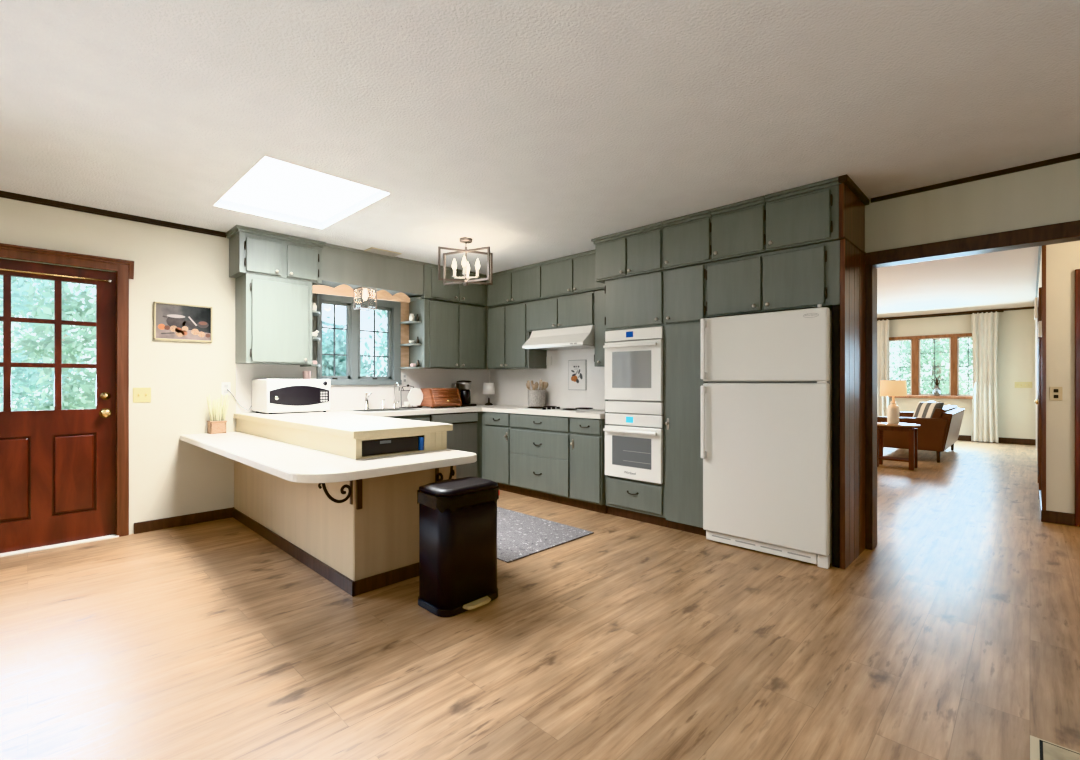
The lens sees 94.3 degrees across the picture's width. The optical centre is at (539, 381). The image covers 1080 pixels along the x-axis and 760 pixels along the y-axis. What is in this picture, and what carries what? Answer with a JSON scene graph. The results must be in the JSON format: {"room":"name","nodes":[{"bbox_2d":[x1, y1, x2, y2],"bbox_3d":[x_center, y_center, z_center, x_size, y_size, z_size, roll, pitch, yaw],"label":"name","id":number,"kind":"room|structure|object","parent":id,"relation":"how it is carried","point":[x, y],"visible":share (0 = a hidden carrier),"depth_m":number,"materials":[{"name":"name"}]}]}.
{"room":"kitchen","nodes":[
{"label":"kitchen","id":0,"kind":"room"},
{"bbox_2d":[0,197,488,534],"bbox_3d":[-3.268,-0.120,3.867,0.120,2.600,7.600,0,0,44],"label":"wall","id":1,"kind":"structure","parent":0,"point":[170,476],"depth_m":4.04,"materials":[{"name":"paint"}]},
{"bbox_2d":[0,258,115,552],"bbox_3d":[-3.566,0.163,3.507,0.112,2.010,0.918,0,0,44],"label":"door","id":2,"kind":"structure","parent":1,"relation":"in","point":[58,466],"depth_m":3.62,"materials":[{"name":"brown wood"}]},
{"bbox_2d":[0,534,118,556],"bbox_3d":[-3.574,1.174,3.518,0.130,0.012,0.941,0,0,44],"label":"threshold","id":3,"kind":"object","parent":1,"relation":"attached to","point":[114,535],"depth_m":3.58,"materials":[{"name":"white metal"}]},
{"bbox_2d":[0,243,133,536],"bbox_3d":[-3.578,0.123,3.517,0.165,2.113,1.125,0,0,44],"label":"trim","id":4,"kind":"structure","parent":1,"relation":"attached to","point":[124,269],"depth_m":3.82,"materials":[{"name":"brown wood"}]},
{"bbox_2d":[0,191,226,237],"bbox_3d":[-4.252,-1.270,2.760,0.022,0.040,4.400,0,0,44],"label":"trim","id":5,"kind":"structure","parent":1,"relation":"attached to","point":[3,194],"depth_m":3.77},
{"bbox_2d":[133,388,150,402],"bbox_3d":[-3.116,0.102,3.924,0.017,0.115,0.112,0,0,44],"label":"switch plate","id":6,"kind":"object","parent":1,"relation":"attached to","point":[139,394],"visible":1,"depth_m":3.92,"materials":[{"name":"beige plastic"}]},
{"bbox_2d":[154,301,212,341],"bbox_3d":[-2.924,-0.487,4.116,0.024,0.301,0.398,0,0,44],"label":"painting","id":7,"kind":"object","parent":1,"relation":"attached to","point":[172,321],"visible":1,"depth_m":4.11,"materials":[{"name":"multicoloured paper"}]},
{"bbox_2d":[134,507,233,533],"bbox_3d":[-2.909,1.137,4.136,0.016,0.085,0.695,0,0,44],"label":"baseboard","id":8,"kind":"structure","parent":1,"relation":"attached to","point":[164,523],"depth_m":4.10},
{"bbox_2d":[221,382,230,395],"bbox_3d":[-2.718,0.060,4.337,0.008,0.115,0.070,0,0,44],"label":"wall outlet","id":9,"kind":"object","parent":1,"relation":"attached to","point":[224,385],"visible":0.98,"depth_m":4.33,"materials":[{"name":"white plastic"}]},
{"bbox_2d":[235,273,311,364],"bbox_3d":[-2.354,-0.534,4.459,0.359,0.748,0.540,0,0,44],"label":"upper cabinet","id":10,"kind":"object","parent":1,"relation":"attached to","point":[273,315],"visible":1,"depth_m":4.33,"materials":[{"name":"green paint"}]},
{"bbox_2d":[226,225,325,283],"bbox_3d":[-2.342,-1.099,4.471,0.359,0.379,0.732,0,0,44],"label":"upper cabinet","id":11,"kind":"object","parent":1,"relation":"attached to","point":[251,250],"visible":0.99,"depth_m":4.32,"materials":[{"name":"green paint"}]},
{"bbox_2d":[300,283,319,366],"bbox_3d":[-2.143,-0.530,4.739,0.270,0.768,0.151,0,0,44],"label":"corner shelf","id":12,"kind":"object","parent":1,"relation":"attached to","point":[314,313],"visible":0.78,"depth_m":4.86,"materials":[{"name":"green paint"}]},
{"bbox_2d":[317,293,401,384],"bbox_3d":[-1.895,-0.425,5.245,0.155,0.910,0.910,0,0,44],"label":"window","id":13,"kind":"structure","parent":1,"relation":"in","point":[393,308],"depth_m":5.20,"materials":[{"name":"grey paint"}]},
{"bbox_2d":[312,284,409,302],"bbox_3d":[-1.730,-0.874,4.934,0.022,0.117,1.004,0,0,44],"label":"window valance","id":14,"kind":"object","parent":1,"relation":"attached to","point":[341,290],"visible":0.88,"depth_m":4.83,"materials":[{"name":"brown wood"}]},
{"bbox_2d":[353,287,376,310],"bbox_3d":[-1.691,-0.800,4.837,0.170,0.198,0.158,0,0,44],"label":"lantern light","id":15,"kind":"object","parent":14,"relation":"attached to","point":[362,293],"visible":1,"depth_m":4.83,"materials":[{"name":"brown metal"}]},
{"bbox_2d":[319,243,423,297],"bbox_3d":[-1.740,-1.115,5.119,0.314,0.349,1.091,0,0,44],"label":"soffit","id":16,"kind":"object","parent":1,"relation":"attached to","point":[354,268],"depth_m":4.98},
{"bbox_2d":[400,297,421,368],"bbox_3d":[-1.417,-0.530,5.480,0.270,0.768,0.117,0,0,44],"label":"corner shelf","id":17,"kind":"object","parent":1,"relation":"attached to","point":[405,322],"visible":0.88,"depth_m":5.56,"materials":[{"name":"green wood"}]},
{"bbox_2d":[236,348,604,412],"bbox_3d":[-0.852,-0.142,4.635,2.260,0.855,2.885,0,0,44],"label":"backsplash","id":18,"kind":"structure","parent":1,"relation":"attached to","point":[509,384],"depth_m":5.50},
{"bbox_2d":[568,360,585,389],"bbox_3d":[0.402,-0.075,5.410,0.246,0.326,0.011,0,0,44],"label":"print","id":19,"kind":"object","parent":18,"relation":"attached to","point":[576,368],"visible":1,"depth_m":5.41,"materials":[{"name":"white paper"}]},
{"bbox_2d":[409,299,486,369],"bbox_3d":[-1.038,-0.526,5.804,0.359,0.743,0.868,0,0,44],"label":"upper cabinet","id":20,"kind":"object","parent":1,"relation":"attached to","point":[451,335],"visible":0.94,"depth_m":5.61,"materials":[{"name":"green paint"}]},
{"bbox_2d":[416,262,486,306],"bbox_3d":[-1.038,-1.099,5.804,0.359,0.379,0.870,0,0,44],"label":"upper cabinet","id":21,"kind":"object","parent":1,"relation":"attached to","point":[434,289],"visible":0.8,"depth_m":5.66,"materials":[{"name":"green paint"}]},
{"bbox_2d":[0,440,1079,759],"bbox_3d":[2.220,1.220,4.844,8.800,0.080,16.670,0,0,44],"label":"floor","id":22,"kind":"structure","parent":0,"point":[956,636],"depth_m":2.22,"materials":[{"name":"brown wood"}]},
{"bbox_2d":[233,460,455,596],"bbox_3d":[-1.611,0.828,3.812,2.323,0.705,0.702,0,0,44],"label":"base cabinet","id":23,"kind":"object","parent":22,"relation":"on","point":[374,546],"visible":0.73,"depth_m":3.01,"materials":[{"name":"wood"}]},
{"bbox_2d":[180,431,476,482],"bbox_3d":[-1.644,0.454,3.550,2.644,0.043,1.033,0,0,44],"label":"countertop","id":24,"kind":"structure","parent":23,"relation":"on","point":[293,463],"depth_m":2.79,"materials":[{"name":"white laminate"}]},
{"bbox_2d":[207,420,226,433],"bbox_3d":[-2.728,0.379,4.232,0.121,0.105,0.124,0,0,44],"label":"basket","id":25,"kind":"object","parent":24,"relation":"on","point":[213,427],"visible":0.91,"depth_m":4.19,"materials":[{"name":"wicker"}]},
{"bbox_2d":[206,394,228,420],"bbox_3d":[-2.722,0.261,4.220,0.110,0.319,0.144,0,0,24],"label":"dried stems","id":26,"kind":"object","parent":25,"relation":"in","point":[223,409],"visible":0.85,"depth_m":4.22,"materials":[{"name":"beige plant"}]},
{"bbox_2d":[234,411,452,458],"bbox_3d":[-1.622,0.352,3.813,2.307,0.160,0.667,0,0,44],"label":"countertop","id":27,"kind":"structure","parent":24,"relation":"on","point":[341,434],"depth_m":3.23,"materials":[{"name":"beige laminate"}]},
{"bbox_2d":[227,379,330,413],"bbox_3d":[-2.298,0.123,4.434,0.454,0.298,0.723,0,0,44],"label":"microwave","id":28,"kind":"object","parent":27,"relation":"on","point":[270,396],"visible":0.98,"depth_m":4.33,"materials":[{"name":"white plastic"}]},
{"bbox_2d":[362,436,418,456],"bbox_3d":[-1.001,0.380,3.088,0.350,0.087,0.368,0,0,44],"label":"media box","id":29,"kind":"object","parent":27,"relation":"in","point":[401,444],"visible":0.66,"depth_m":2.96,"materials":[{"name":"black plastic"}]},
{"bbox_2d":[318,480,352,504],"bbox_3d":[-1.113,0.578,2.723,0.024,0.204,0.184,0,0,44],"label":"bracket","id":30,"kind":"object","parent":23,"relation":"attached to","point":[350,488],"visible":0.86,"depth_m":2.75,"materials":[{"name":"black metal"}]},
{"bbox_2d":[356,479,361,509],"bbox_3d":[-1.003,0.591,2.781,0.015,0.228,0.030,0,0,44],"label":"cleat","id":31,"kind":"object","parent":23,"relation":"attached to","point":[359,481],"visible":0.56,"depth_m":2.77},
{"bbox_2d":[435,466,454,481],"bbox_3d":[-0.584,0.578,3.088,0.184,0.204,0.024,0,0,44],"label":"bracket","id":32,"kind":"object","parent":23,"relation":"attached to","point":[437,474],"visible":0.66,"depth_m":3.11,"materials":[{"name":"black metal"}]},
{"bbox_2d":[387,414,429,421],"bbox_3d":[-1.626,0.755,4.995,0.629,0.850,0.888,0,0,44],"label":"base cabinet","id":33,"kind":"object","parent":22,"relation":"on","point":[426,417],"visible":0.06,"depth_m":5.00,"materials":[{"name":"green paint"}]},
{"bbox_2d":[326,404,604,418],"bbox_3d":[-0.601,0.306,4.885,2.258,0.042,2.164,0,0,44],"label":"countertop","id":34,"kind":"structure","parent":33,"relation":"on","point":[486,408],"depth_m":5.02,"materials":[{"name":"white laminate"}]},
{"bbox_2d":[344,408,420,411],"bbox_3d":[-1.580,0.370,5.056,0.426,0.180,0.616,0,0,44],"label":"sink","id":35,"kind":"object","parent":34,"relation":"in","point":[384,409],"visible":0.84,"depth_m":5.16,"materials":[{"name":"metal"}]},
{"bbox_2d":[352,409,412,411],"bbox_3d":[-1.580,0.372,5.056,0.382,0.175,0.572,0,0,44],"label":"basin","id":36,"kind":"object","parent":35,"relation":"in","point":[361,410],"depth_m":5.14,"materials":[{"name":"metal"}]},
{"bbox_2d":[399,384,420,407],"bbox_3d":[-1.420,0.155,5.487,0.164,0.259,0.180,0,0,44],"label":"stand","id":37,"kind":"object","parent":34,"relation":"on","point":[407,384],"visible":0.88,"depth_m":5.48,"materials":[{"name":"silver metal"}]},
{"bbox_2d":[407,388,422,405],"bbox_3d":[-1.347,0.160,5.429,0.012,0.190,0.210,0,0,44],"label":"platter","id":38,"kind":"object","parent":37,"relation":"on","point":[415,396],"visible":1,"depth_m":5.42,"materials":[{"name":"white ceramic"}]},
{"bbox_2d":[417,388,461,408],"bbox_3d":[-1.122,0.177,5.609,0.352,0.215,0.390,0,0,44],"label":"bread box","id":39,"kind":"object","parent":34,"relation":"on","point":[432,397],"visible":0.94,"depth_m":5.49,"materials":[{"name":"brown wood"}]},
{"bbox_2d":[452,380,476,406],"bbox_3d":[-0.911,0.133,5.955,0.230,0.305,0.220,0,0,44],"label":"coffee maker","id":40,"kind":"object","parent":34,"relation":"on","point":[463,386],"visible":0.83,"depth_m":5.88,"materials":[{"name":"black plastic"}]},
{"bbox_2d":[483,383,494,404],"bbox_3d":[-0.635,0.147,6.216,0.156,0.275,0.156,0,0,44],"label":"table lamp","id":41,"kind":"object","parent":34,"relation":"on","point":[488,388],"visible":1,"depth_m":6.16,"materials":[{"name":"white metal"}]},
{"bbox_2d":[528,390,545,406],"bbox_3d":[-0.035,0.188,5.671,0.216,0.195,0.216,0,0,44],"label":"utensil crock","id":42,"kind":"object","parent":34,"relation":"on","point":[536,398],"visible":0.91,"depth_m":5.58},
{"bbox_2d":[517,406,604,411],"bbox_3d":[0.218,0.272,5.172,0.820,0.027,0.500,0,0,44],"label":"cooktop","id":43,"kind":"object","parent":34,"relation":"in","point":[544,408],"visible":1,"depth_m":5.06,"materials":[{"name":"white glass"}]},
{"bbox_2d":[430,412,477,478],"bbox_3d":[-1.097,0.757,5.528,0.600,0.845,0.600,0,0,44],"label":"base cabinet","id":44,"kind":"object","parent":22,"relation":"on","point":[463,436],"visible":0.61,"depth_m":5.40,"materials":[{"name":"green"}]},
{"bbox_2d":[417,477,499,616],"bbox_3d":[-0.421,0.862,2.700,0.332,0.636,0.399,0,0,44],"label":"trash can","id":45,"kind":"object","parent":22,"relation":"on","point":[458,517],"visible":1,"depth_m":2.58,"materials":[{"name":"black"}]},
{"bbox_2d":[477,411,485,478],"bbox_3d":[-0.658,0.755,5.600,0.108,0.850,0.113,0,0,44],"label":"cabinet filler","id":46,"kind":"object","parent":22,"relation":"on","point":[481,415],"visible":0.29,"depth_m":5.60,"materials":[{"name":"green paint"}]},
{"bbox_2d":[485,412,513,492],"bbox_3d":[-0.270,0.755,5.622,0.412,0.850,0.640,0,0,44],"label":"base cabinet","id":47,"kind":"object","parent":22,"relation":"on","point":[497,428],"visible":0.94,"depth_m":5.40,"materials":[{"name":"green paint"}]},
{"bbox_2d":[510,413,573,506],"bbox_3d":[0.179,0.755,5.188,0.833,0.850,0.632,0,0,44],"label":"base cabinet","id":48,"kind":"object","parent":22,"relation":"on","point":[539,444],"visible":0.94,"depth_m":4.95,"materials":[{"name":"green paint"}]},
{"bbox_2d":[497,507,593,562],"bbox_3d":[-0.438,1.175,4.114,1.520,0.010,0.900,0,0,44],"label":"rug","id":49,"kind":"object","parent":22,"relation":"on","point":[519,535],"visible":0.49,"depth_m":3.84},
{"bbox_2d":[570,417,606,513],"bbox_3d":[0.607,0.755,4.764,0.367,0.850,0.640,0,0,44],"label":"base cabinet","id":50,"kind":"object","parent":22,"relation":"on","point":[587,437],"visible":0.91,"depth_m":4.54,"materials":[{"name":"green paint"}]},
{"bbox_2d":[605,270,667,526],"bbox_3d":[0.971,0.139,4.436,0.608,2.083,0.599,0,0,44],"label":"tall cabinet","id":51,"kind":"object","parent":22,"relation":"on","point":[637,301],"visible":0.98,"depth_m":4.20,"materials":[{"name":"green paint"}]},
{"bbox_2d":[603,326,662,483],"bbox_3d":[0.943,0.189,4.404,0.566,1.282,0.585,0,0,44],"label":"double oven","id":52,"kind":"object","parent":51,"relation":"in","point":[633,357],"visible":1,"depth_m":4.21,"materials":[{"name":"white metal"}]},
{"bbox_2d":[665,263,708,535],"bbox_3d":[1.314,0.139,4.100,0.351,2.083,0.600,0,0,44],"label":"pantry cabinet","id":53,"kind":"object","parent":22,"relation":"on","point":[686,287],"visible":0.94,"depth_m":3.91,"materials":[{"name":"green paint"}]},
{"bbox_2d":[700,304,831,568],"bbox_3d":[1.696,0.344,3.622,0.830,1.672,0.650,0,0,44],"label":"refrigerator","id":54,"kind":"object","parent":22,"relation":"on","point":[766,399],"visible":1,"depth_m":3.38,"materials":[{"name":"white metal"}]},
{"bbox_2d":[706,240,839,567],"bbox_3d":[1.758,0.139,3.667,0.890,2.083,0.599,0,0,44],"label":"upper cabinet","id":55,"kind":"object","parent":22,"relation":"on","point":[808,276],"visible":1,"depth_m":3.36,"materials":[{"name":"green paint"}]},
{"bbox_2d":[838,174,868,568],"bbox_3d":[2.098,-0.054,3.340,0.050,2.469,0.609,0,0,44],"label":"end panel","id":56,"kind":"object","parent":22,"relation":"on","point":[852,201],"visible":1,"depth_m":3.29,"materials":[{"name":"brown wood"}]},
{"bbox_2d":[877,422,919,469],"bbox_3d":[4.933,0.879,6.953,0.550,0.602,0.440,0,0,44],"label":"side table","id":57,"kind":"object","parent":22,"relation":"on","point":[906,427],"visible":0.76,"depth_m":6.87,"materials":[{"name":"brown"}]},
{"bbox_2d":[880,381,906,423],"bbox_3d":[4.915,0.279,6.971,0.310,0.598,0.310,0,0,44],"label":"table lamp","id":58,"kind":"object","parent":57,"relation":"on","point":[887,388],"visible":1,"depth_m":6.90,"materials":[{"name":"beige ceramic"}]},
{"bbox_2d":[879,456,908,461],"bbox_3d":[4.933,1.069,6.953,0.400,0.022,0.260,0,0,44],"label":"shelf","id":59,"kind":"object","parent":57,"relation":"attached to","point":[880,457],"depth_m":6.93,"materials":[{"name":"brown wood"}]},
{"bbox_2d":[877,405,964,462],"bbox_3d":[6.264,0.787,8.225,0.955,0.785,2.020,0,0,44],"label":"sofa","id":60,"kind":"object","parent":22,"relation":"on","point":[937,433],"visible":0.63,"depth_m":7.44,"materials":[{"name":"brown leather"}]},
{"bbox_2d":[913,402,943,417],"bbox_3d":[5.947,0.495,7.696,0.225,0.371,0.420,0,0,-8],"label":"throw pillow","id":61,"kind":"object","parent":60,"relation":"on","point":[923,409],"visible":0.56,"depth_m":7.65,"materials":[{"name":"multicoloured fabric"}]},
{"bbox_2d":[932,407,951,417],"bbox_3d":[6.165,0.557,7.737,0.235,0.325,0.825,0,0,44],"label":"cushion","id":62,"kind":"object","parent":60,"relation":"on","point":[938,413],"depth_m":7.44,"materials":[{"name":"brown leather"}]},
{"bbox_2d":[1030,735,1079,759],"bbox_3d":[1.690,1.177,1.470,0.360,0.006,0.205,0,0,44],"label":"floor vent","id":63,"kind":"object","parent":22,"relation":"in","point":[1040,749],"visible":1,"depth_m":1.59,"materials":[{"name":"beige metal"}]},
{"bbox_2d":[1043,742,1079,759],"bbox_3d":[1.691,1.175,1.471,0.300,0.003,0.168,0,0,44],"label":"grille","id":64,"kind":"object","parent":63,"relation":"attached to","point":[1051,751],"depth_m":1.58,"materials":[{"name":"metal"}]},
{"bbox_2d":[0,0,1079,276],"bbox_3d":[-0.894,-1.330,1.503,6.820,0.080,7.540,0,0,44],"label":"ceiling","id":65,"kind":"structure","parent":0,"point":[529,131],"depth_m":2.33,"materials":[{"name":"paint"}]},
{"bbox_2d":[221,157,379,221],"bbox_3d":[-1.706,-1.470,3.547,1.180,0.240,0.825,0,0,44],"label":"window","id":66,"kind":"structure","parent":65,"relation":"attached to","point":[272,184],"depth_m":3.55,"materials":[{"name":"white plastic"}]},
{"bbox_2d":[364,247,401,256],"bbox_3d":[-1.554,-1.284,4.961,0.160,0.012,0.320,0,0,44],"label":"ceiling vent","id":67,"kind":"object","parent":65,"relation":"in","point":[373,250],"visible":1,"depth_m":4.94,"materials":[{"name":"beige metal"}]},
{"bbox_2d":[438,237,492,285],"bbox_3d":[-0.667,-1.080,4.519,0.458,0.420,0.252,0,0,0],"label":"chandelier","id":68,"kind":"object","parent":65,"relation":"hanging from","point":[465,240],"visible":1,"depth_m":4.50,"materials":[{"name":"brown metal"}]},
{"bbox_2d":[877,246,1038,317],"bbox_3d":[4.856,-1.450,7.539,8.800,0.080,9.130,0,0,44],"label":"ceiling","id":69,"kind":"structure","parent":0,"point":[1008,278],"depth_m":7.25,"materials":[{"name":"beige"}]},
{"bbox_2d":[888,309,1035,438],"bbox_3d":[7.101,-0.120,11.547,6.405,2.600,0.140,0,0,44],"label":"wall","id":70,"kind":"structure","parent":0,"point":[1016,344],"depth_m":9.63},
{"bbox_2d":[888,333,972,398],"bbox_3d":[8.137,-0.318,10.422,1.660,1.315,0.180,0,0,44],"label":"window","id":71,"kind":"structure","parent":70,"relation":"in","point":[915,380],"depth_m":10.42,"materials":[{"name":"brown wood"}]},
{"bbox_2d":[932,375,943,395],"bbox_3d":[8.174,0.064,10.309,0.137,0.432,0.174,0,0,-8],"label":"vase","id":72,"kind":"object","parent":71,"relation":"on","point":[936,390],"visible":1,"depth_m":10.29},
{"bbox_2d":[877,311,1003,320],"bbox_3d":[7.999,-1.350,10.403,2.390,0.023,0.024,0,0,44],"label":"curtain rod","id":73,"kind":"object","parent":70,"relation":"attached to","point":[992,311],"visible":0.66,"depth_m":10.23,"materials":[{"name":"wood"}]},
{"bbox_2d":[877,319,888,416],"bbox_3d":[7.385,-0.098,10.976,0.450,2.515,0.078,0,0,44],"label":"curtain","id":74,"kind":"object","parent":73,"relation":"hanging from","point":[882,326],"visible":0.41,"depth_m":10.90,"materials":[{"name":"fabric"}]},
{"bbox_2d":[971,311,998,442],"bbox_3d":[8.647,-0.098,9.742,0.400,2.515,0.078,0,0,44],"label":"curtain","id":75,"kind":"object","parent":73,"relation":"hanging from","point":[984,325],"visible":1,"depth_m":9.73,"materials":[{"name":"fabric"}]},
{"bbox_2d":[877,306,1034,319],"bbox_3d":[7.072,-1.390,11.460,6.085,0.040,0.025,0,0,44],"label":"trim","id":76,"kind":"structure","parent":70,"relation":"attached to","point":[1033,307],"depth_m":10.08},
{"bbox_2d":[958,435,1035,444],"bbox_3d":[7.074,1.125,11.463,6.085,0.110,0.018,0,0,44],"label":"baseboard","id":77,"kind":"structure","parent":70,"relation":"attached to","point":[960,437],"depth_m":9.57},
{"bbox_2d":[1037,249,1041,296],"bbox_3d":[6.834,-0.120,6.780,0.120,2.600,7.050,0,0,44],"label":"wall","id":78,"kind":"structure","parent":0,"point":[1040,273],"depth_m":5.67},
{"bbox_2d":[1036,320,1036,449],"bbox_3d":[7.298,0.040,7.269,0.140,2.080,1.960,0,0,44],"label":"window","id":79,"kind":"structure","parent":78,"relation":"in","point":[1036,320],"depth_m":7.96,"materials":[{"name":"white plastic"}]},
{"bbox_2d":[1035,246,1041,297],"bbox_3d":[6.738,-1.390,6.782,0.020,0.040,7.120,0,0,44],"label":"trim","id":80,"kind":"structure","parent":78,"relation":"attached to","point":[1040,247],"depth_m":6.09,"materials":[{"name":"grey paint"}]},
{"bbox_2d":[1037,287,1041,489],"bbox_3d":[5.454,0.115,5.471,0.022,2.130,1.250,0,0,44],"label":"trim","id":81,"kind":"structure","parent":78,"relation":"attached to","point":[1039,302],"depth_m":5.03,"materials":[{"name":"brown wood"}]},
{"bbox_2d":[1046,241,1079,513],"bbox_3d":[5.190,-0.120,3.386,2.515,2.600,0.100,0,0,44],"label":"wall","id":82,"kind":"structure","parent":0,"point":[1062,259],"depth_m":4.16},
{"bbox_2d":[1042,245,1045,509],"bbox_3d":[4.255,-0.160,4.231,0.026,2.480,0.024,0,0,44],"label":"trim","id":83,"kind":"structure","parent":82,"relation":"attached to","point":[1043,246],"depth_m":4.22,"materials":[{"name":"brown wood"}]},
{"bbox_2d":[1050,387,1061,400],"bbox_3d":[4.303,0.097,4.178,0.075,0.115,0.008,0,0,44],"label":"wall outlet","id":84,"kind":"object","parent":82,"relation":"attached to","point":[1055,392],"visible":1,"depth_m":4.17,"materials":[{"name":"beige plastic"}]},
{"bbox_2d":[1039,490,1074,525],"bbox_3d":[4.705,1.130,4.548,0.233,0.100,1.118,0,0,44],"label":"baseboard","id":85,"kind":"structure","parent":82,"relation":"attached to","point":[1047,516],"depth_m":4.17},
{"bbox_2d":[1075,269,1079,526],"bbox_3d":[4.745,0.130,3.734,1.038,2.100,0.025,0,0,44],"label":"trim","id":86,"kind":"structure","parent":82,"relation":"attached to","point":[1077,271],"depth_m":4.08,"materials":[{"name":"brown wood"}]},
{"bbox_3d":[1.742,-0.120,4.199,6.580,2.600,0.120,0,0,44],"label":"wall","id":87,"kind":"structure","parent":0,"visible":0},
{"bbox_2d":[487,262,542,307],"bbox_3d":[-0.218,-1.092,5.785,0.908,0.394,0.344,0,0,44],"label":"upper cabinet","id":88,"kind":"object","parent":87,"relation":"attached to","point":[522,284],"visible":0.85,"depth_m":5.64,"materials":[{"name":"green paint"}]},
{"bbox_2d":[487,302,544,369],"bbox_3d":[-0.300,-0.520,5.865,0.680,0.730,0.344,0,0,44],"label":"upper cabinet","id":89,"kind":"object","parent":87,"relation":"attached to","point":[507,324],"visible":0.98,"depth_m":5.75,"materials":[{"name":"green paint"}]},
{"bbox_2d":[527,291,594,331],"bbox_3d":[0.280,-0.720,5.298,0.938,0.330,0.344,0,0,44],"label":"upper cabinet","id":90,"kind":"object","parent":87,"relation":"attached to","point":[575,310],"visible":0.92,"depth_m":5.16,"materials":[{"name":"green paint"}]},
{"bbox_2d":[527,332,546,367],"bbox_3d":[-0.031,-0.354,5.638,0.019,0.398,0.288,0,0,44],"label":"cabinet filler","id":91,"kind":"object","parent":90,"relation":"attached to","point":[535,358],"visible":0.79,"depth_m":5.61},
{"bbox_2d":[522,325,594,350],"bbox_3d":[0.267,-0.454,5.228,0.840,0.202,0.460,0,0,44],"label":"range hood","id":92,"kind":"object","parent":90,"relation":"attached to","point":[580,337],"visible":0.92,"depth_m":5.08,"materials":[{"name":"white metal"}]},
{"bbox_2d":[542,249,604,298],"bbox_3d":[0.435,-1.092,5.146,0.915,0.394,0.344,0,0,44],"label":"upper cabinet","id":93,"kind":"object","parent":87,"relation":"attached to","point":[573,274],"visible":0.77,"depth_m":5.07,"materials":[{"name":"green paint"}]},
{"bbox_2d":[594,290,604,366],"bbox_3d":[0.727,-0.517,4.861,0.308,0.735,0.344,0,0,44],"label":"upper cabinet","id":94,"kind":"object","parent":87,"relation":"attached to","point":[599,298],"visible":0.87,"depth_m":4.82,"materials":[{"name":"green paint"}]},
{"bbox_2d":[591,221,663,283],"bbox_3d":[0.919,-1.097,4.471,0.722,0.384,0.619,0,0,44],"label":"upper cabinet","id":95,"kind":"object","parent":87,"relation":"attached to","point":[639,250],"visible":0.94,"depth_m":4.23,"materials":[{"name":"green paint"}]},
{"bbox_2d":[662,209,712,269],"bbox_3d":[1.323,-1.097,4.075,0.404,0.384,0.619,0,0,44],"label":"upper cabinet","id":96,"kind":"object","parent":87,"relation":"attached to","point":[687,238],"visible":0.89,"depth_m":3.86,"materials":[{"name":"green paint"}]},
{"bbox_2d":[710,196,765,261],"bbox_3d":[1.607,-1.097,3.797,0.394,0.384,0.619,0,0,44],"label":"upper cabinet","id":97,"kind":"object","parent":87,"relation":"attached to","point":[738,228],"visible":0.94,"depth_m":3.59,"materials":[{"name":"green paint"}]},
{"bbox_2d":[765,177,840,251],"bbox_3d":[1.918,-1.097,3.493,0.478,0.384,0.619,0,0,44],"label":"upper cabinet","id":98,"kind":"object","parent":87,"relation":"attached to","point":[808,214],"visible":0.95,"depth_m":3.29,"materials":[{"name":"green paint"}]},
{"bbox_2d":[865,159,1079,252],"bbox_3d":[3.174,-1.085,2.705,2.435,0.350,0.014,0,0,44],"label":"wall","id":99,"kind":"structure","parent":87,"relation":"attached to","point":[1049,194],"depth_m":3.12,"materials":[{"name":"paint"}]},
{"bbox_2d":[865,220,1079,549],"bbox_3d":[3.210,0.135,2.756,2.455,2.090,0.170,0,0,44],"label":"trim","id":100,"kind":"structure","parent":87,"relation":"attached to","point":[1064,232],"depth_m":3.47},
{"bbox_2d":[871,153,1079,202],"bbox_3d":[3.188,-1.270,2.687,2.400,0.040,0.020,0,0,44],"label":"trim","id":101,"kind":"structure","parent":87,"relation":"attached to","point":[1073,156],"depth_m":3.11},
{"label":"outside","id":102,"kind":"structure","parent":0,"visible":0},
{"bbox_3d":[3.418,1.505,10.645,70.000,0.150,70.000,0,0,44],"label":"ground","id":103,"kind":"structure","parent":102,"visible":0},
{"bbox_2d":[0,275,91,410],"bbox_3d":[-9.432,-1.675,8.238,3.479,6.217,3.516,0,0,40],"label":"tree","id":104,"kind":"object","parent":103,"relation":"on","point":[30,378],"visible":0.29,"depth_m":8.19,"materials":[{"name":"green plant"}]},
{"bbox_2d":[0,281,95,410],"bbox_3d":[-6.024,-0.944,6.965,2.456,4.755,2.578,0,0,38],"label":"tree","id":105,"kind":"object","parent":103,"relation":"on","point":[29,342],"visible":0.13,"depth_m":6.51,"materials":[{"name":"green plant"}]},
{"bbox_2d":[0,278,95,409],"bbox_3d":[-12.706,-3.299,12.906,5.766,9.490,6.253,0,0,-26],"label":"tree","id":106,"kind":"object","parent":103,"relation":"on","point":[1,282],"visible":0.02,"depth_m":12.47,"materials":[{"name":"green plant"}]},
{"bbox_2d":[322,316,377,375],"bbox_3d":[-3.669,0.170,8.271,2.130,2.566,2.052,0,0,33],"label":"tree","id":107,"kind":"object","parent":103,"relation":"on","point":[327,343],"visible":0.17,"depth_m":8.26,"materials":[{"name":"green plant"}]},
{"bbox_2d":[365,309,386,375],"bbox_3d":[-2.689,-0.814,11.089,2.546,4.539,3.103,0,0,44],"label":"tree","id":108,"kind":"object","parent":103,"relation":"on","point":[381,349],"visible":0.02,"depth_m":10.41,"materials":[{"name":"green plant"}]},
{"bbox_2d":[890,338,972,393],"bbox_3d":[13.856,-1.604,17.781,3.469,6.083,3.888,0,0,37],"label":"tree","id":109,"kind":"object","parent":103,"relation":"on","point":[939,349],"visible":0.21,"depth_m":17.29,"materials":[{"name":"green plant"}]},
{"bbox_2d":[939,338,972,392],"bbox_3d":[12.734,-1.203,13.462,2.607,5.275,3.058,0,0,-40],"label":"tree","id":110,"kind":"object","parent":103,"relation":"on","point":[966,342],"visible":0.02,"depth_m":13.80,"materials":[{"name":"green plant"}]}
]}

